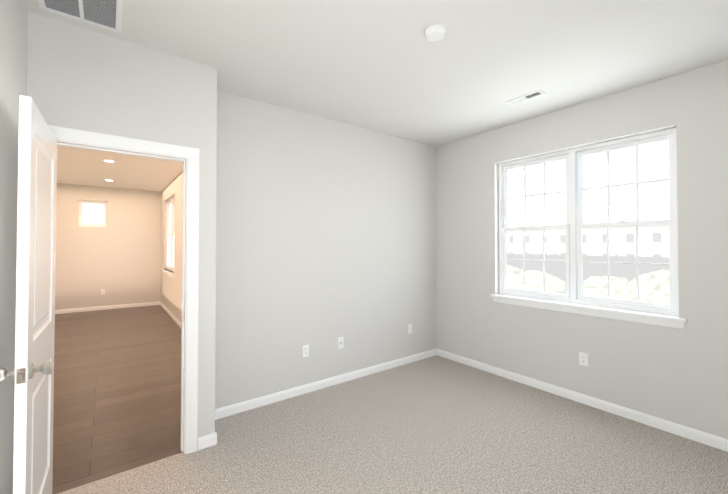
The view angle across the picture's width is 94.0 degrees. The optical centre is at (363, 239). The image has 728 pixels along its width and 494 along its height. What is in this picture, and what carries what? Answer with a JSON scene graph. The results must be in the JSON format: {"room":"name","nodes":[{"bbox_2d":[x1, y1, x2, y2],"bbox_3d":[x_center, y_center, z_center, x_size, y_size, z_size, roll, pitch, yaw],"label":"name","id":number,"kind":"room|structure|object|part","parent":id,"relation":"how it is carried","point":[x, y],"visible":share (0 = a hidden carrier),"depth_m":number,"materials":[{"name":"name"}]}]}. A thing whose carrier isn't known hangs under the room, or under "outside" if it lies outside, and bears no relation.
{"room":"empty bedroom","nodes":[
{"label":"empty bedroom","id":0,"kind":"room"},
{"bbox_2d":[0,0,27,493],"bbox_3d":[-0.822,0.073,0.369,0.140,2.740,3.670,1,-1,-37],"label":"wall","id":1,"kind":"structure","parent":0,"point":[13,44],"depth_m":1.58,"materials":[{"name":"white paint"}]},
{"bbox_2d":[55,183,160,309],"bbox_3d":[-5.949,0.184,7.556,2.690,2.740,0.140,1,-1,-37],"label":"wall","id":2,"kind":"structure","parent":0,"point":[118,258],"depth_m":7.64,"materials":[{"name":"white paint"}]},
{"bbox_2d":[78,200,107,226],"bbox_3d":[-6.011,-0.576,7.546,0.505,0.580,0.080,1,-1,-37],"label":"window","id":3,"kind":"structure","parent":2,"relation":"in","point":[80,215],"depth_m":7.53,"materials":[{"name":"white glass"}]},
{"bbox_3d":[-6.008,-0.582,7.542,0.377,0.441,0.003,1,-1,-37],"label":"hall window","id":4,"kind":"part","parent":3,"relation":"part of","materials":[{"name":"white glass"}]},
{"bbox_2d":[55,301,158,313],"bbox_3d":[-5.946,1.511,7.441,2.520,0.083,0.013,1,-1,-37],"label":"baseboard","id":5,"kind":"structure","parent":2,"relation":"attached to","point":[63,311],"depth_m":7.56,"materials":[{"name":"white paint"}]},
{"bbox_2d":[52,305,181,493],"bbox_3d":[-3.888,1.551,4.749,2.810,0.080,6.990,1,-1,-37],"label":"floor","id":6,"kind":"structure","parent":0,"point":[117,392],"depth_m":3.31,"materials":[{"name":"brown wood"}]},
{"bbox_2d":[27,12,216,449],"bbox_3d":[-1.681,0.103,2.329,1.139,2.740,0.490,1,-1,-37],"label":"wall","id":7,"kind":"structure","parent":0,"point":[79,78],"depth_m":2.22,"materials":[{"name":"white paint"}]},
{"bbox_2d":[48,125,199,453],"bbox_3d":[-1.555,0.411,2.188,0.865,2.120,0.157,1,-1,-37],"label":"door frame","id":8,"kind":"structure","parent":7,"relation":"attached to","point":[191,154],"depth_m":2.36,"materials":[{"name":"white paint"}]},
{"bbox_2d":[0,95,56,493],"bbox_3d":[-1.564,0.442,1.625,0.176,2.018,0.751,1,-1,-37],"label":"door","id":9,"kind":"structure","parent":8,"relation":"attached to","point":[32,372],"depth_m":1.46,"materials":[{"name":"white paint"}]},
{"bbox_2d":[206,432,216,445],"bbox_3d":[-1.172,1.436,2.590,0.013,0.083,0.353,1,-1,-37],"label":"baseboard","id":10,"kind":"structure","parent":7,"relation":"attached to","point":[212,437],"depth_m":2.44,"materials":[{"name":"white paint"}]},
{"bbox_2d":[160,171,182,321],"bbox_3d":[-2.975,0.157,5.776,0.140,2.740,6.570,1,-1,-37],"label":"wall","id":11,"kind":"structure","parent":0,"point":[170,294],"depth_m":6.57,"materials":[{"name":"white paint"}]},
{"bbox_2d":[162,269,173,277],"bbox_3d":[-4.137,0.701,7.202,0.080,0.085,1.580,1,-1,-37],"label":"window sill","id":12,"kind":"structure","parent":11,"relation":"attached to","point":[166,272],"depth_m":7.08,"materials":[{"name":"white paint"}]},
{"bbox_2d":[159,301,180,327],"bbox_3d":[-3.031,1.484,5.701,0.013,0.083,6.310,1,-1,-37],"label":"baseboard","id":13,"kind":"structure","parent":11,"relation":"attached to","point":[170,314],"depth_m":6.71,"materials":[{"name":"white paint"}]},
{"bbox_2d":[166,196,174,271],"bbox_3d":[-4.075,-0.120,7.262,0.084,1.560,1.500,1,-1,-37],"label":"window","id":14,"kind":"structure","parent":11,"relation":"in","point":[171,201],"depth_m":7.52,"materials":[{"name":"white glass"}]},
{"bbox_3d":[-4.074,-0.126,7.263,0.033,1.421,1.372,1,-1,-37],"label":"hall side window","id":15,"kind":"part","parent":14,"relation":"part of","materials":[{"name":"white glass"}]},
{"bbox_2d":[215,90,436,408],"bbox_3d":[-0.210,0.124,3.675,2.831,2.740,0.120,1,-1,-37],"label":"wall","id":16,"kind":"structure","parent":0,"point":[325,234],"depth_m":3.38,"materials":[{"name":"white paint"}]},
{"bbox_2d":[302,345,308,357],"bbox_3d":[-0.567,1.084,3.309,0.070,0.115,0.007,1,-1,-37],"label":"electrical outlet","id":17,"kind":"object","parent":16,"relation":"attached to","point":[305,350],"visible":1,"depth_m":3.30,"materials":[{"name":"white plastic"}]},
{"bbox_2d":[215,348,437,419],"bbox_3d":[-0.178,1.452,3.596,2.811,0.083,0.013,1,-1,-37],"label":"baseboard","id":18,"kind":"structure","parent":16,"relation":"attached to","point":[243,406],"depth_m":3.35,"materials":[{"name":"white paint"}]},
{"bbox_2d":[338,337,343,348],"bbox_3d":[-0.240,1.077,3.551,0.070,0.115,0.017,1,-1,-37],"label":"outlet","id":19,"kind":"object","parent":16,"relation":"attached to","point":[340,342],"visible":1,"depth_m":3.55,"materials":[{"name":"white plastic"}]},
{"bbox_2d":[408,324,411,333],"bbox_3d":[0.568,1.092,4.169,0.070,0.115,0.007,1,-1,-37],"label":"electrical outlet","id":20,"kind":"object","parent":16,"relation":"attached to","point":[409,328],"visible":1,"depth_m":4.16,"materials":[{"name":"white plastic"}]},
{"bbox_2d":[24,0,727,191],"bbox_3d":[-1.764,-1.300,4.043,5.290,0.120,10.750,1,-1,-37],"label":"ceiling","id":21,"kind":"structure","parent":0,"point":[385,66],"depth_m":2.31,"materials":[{"name":"white paint"}]},
{"bbox_2d":[37,0,122,32],"bbox_3d":[-1.477,-1.275,1.765,0.362,0.013,0.512,1,-1,-37],"label":"ceiling vent","id":22,"kind":"object","parent":21,"relation":"in","point":[106,14],"visible":1,"depth_m":1.88,"materials":[{"name":"white metal"}]},
{"bbox_2d":[425,24,445,41],"bbox_3d":[0.434,-1.253,2.067,0.128,0.036,0.128,1,-1,-37],"label":"smoke detector","id":23,"kind":"object","parent":21,"relation":"attached to","point":[435,32],"visible":1,"depth_m":2.04,"materials":[{"name":"white plastic"}]},
{"bbox_2d":[506,89,545,104],"bbox_3d":[1.421,-1.252,2.993,0.110,0.010,0.300,1,-1,-37],"label":"ceiling vent","id":24,"kind":"object","parent":21,"relation":"in","point":[529,96],"visible":0.98,"depth_m":2.98,"materials":[{"name":"white metal"}]},
{"bbox_2d":[58,355,727,493],"bbox_3d":[0.590,1.504,1.687,4.130,0.080,4.220,1,-1,-37],"label":"floor carpet","id":25,"kind":"object","parent":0,"point":[436,424],"visible":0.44,"depth_m":2.39,"materials":[{"name":"beige carpet"}]},
{"bbox_2d":[436,60,727,438],"bbox_3d":[2.202,0.113,2.968,0.160,2.740,4.160,1,-1,-37],"label":"wall","id":26,"kind":"structure","parent":0,"point":[678,376],"depth_m":2.91,"materials":[{"name":"white paint"}]},
{"bbox_2d":[438,349,727,451],"bbox_3d":[2.127,1.441,2.903,0.013,0.083,3.900,1,-1,-37],"label":"baseboard","id":27,"kind":"structure","parent":26,"relation":"attached to","point":[702,437],"depth_m":2.95,"materials":[{"name":"white paint"}]},
{"bbox_2d":[579,352,587,366],"bbox_3d":[1.995,1.085,3.087,0.007,0.115,0.070,1,-1,-37],"label":"outlet","id":28,"kind":"object","parent":26,"relation":"attached to","point":[583,359],"visible":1,"depth_m":3.08,"materials":[{"name":"white plastic"}]},
{"bbox_2d":[490,294,686,329],"bbox_3d":[1.947,0.644,3.199,0.113,0.084,1.617,1,-1,-37],"label":"window sill","id":29,"kind":"structure","parent":26,"relation":"attached to","point":[670,321],"depth_m":3.00,"materials":[{"name":"white paint"}]},
{"bbox_2d":[499,128,678,315],"bbox_3d":[2.022,-0.135,3.268,0.084,1.475,1.527,1,-1,-37],"label":"window","id":30,"kind":"structure","parent":26,"relation":"in","point":[574,225],"depth_m":3.22,"materials":[{"name":"white plastic"}]},
{"bbox_2d":[506,139,669,304],"bbox_3d":[2.023,-0.140,3.269,0.033,1.336,1.399,1,-1,-37],"label":"window","id":31,"kind":"structure","parent":30,"relation":"attached to","point":[666,291],"depth_m":3.08,"materials":[{"name":"clear glass"}]},
{"label":"outside","id":32,"kind":"structure","parent":0,"visible":0},
{"bbox_3d":[53.652,4.409,53.199,70.000,0.300,160.000,1,-1,-37],"label":"ground","id":33,"kind":"structure","parent":32,"visible":0},
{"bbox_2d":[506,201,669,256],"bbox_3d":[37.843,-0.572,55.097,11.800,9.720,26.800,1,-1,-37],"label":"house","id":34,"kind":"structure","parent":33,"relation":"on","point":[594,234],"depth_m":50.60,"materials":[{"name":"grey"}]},
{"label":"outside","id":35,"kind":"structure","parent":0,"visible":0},
{"bbox_3d":[9.780,2.445,23.118,36.300,0.200,115.000,1,-1,-37],"label":"lawn","id":36,"kind":"structure","parent":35,"visible":0},
{"bbox_2d":[506,253,669,281],"bbox_3d":[5.033,1.391,16.400,0.070,1.700,52.070,1,-1,-37],"label":"fence","id":37,"kind":"object","parent":36,"relation":"on","point":[538,268],"depth_m":12.18,"materials":[{"name":"grey"}]},
{"bbox_2d":[507,265,671,315],"bbox_3d":[2.937,1.451,11.399,6.422,1.966,30.712,1,-1,-37],"label":"bush","id":38,"kind":"object","parent":36,"relation":"on","point":[600,286],"depth_m":8.15,"materials":[{"name":"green plant"}]}
]}

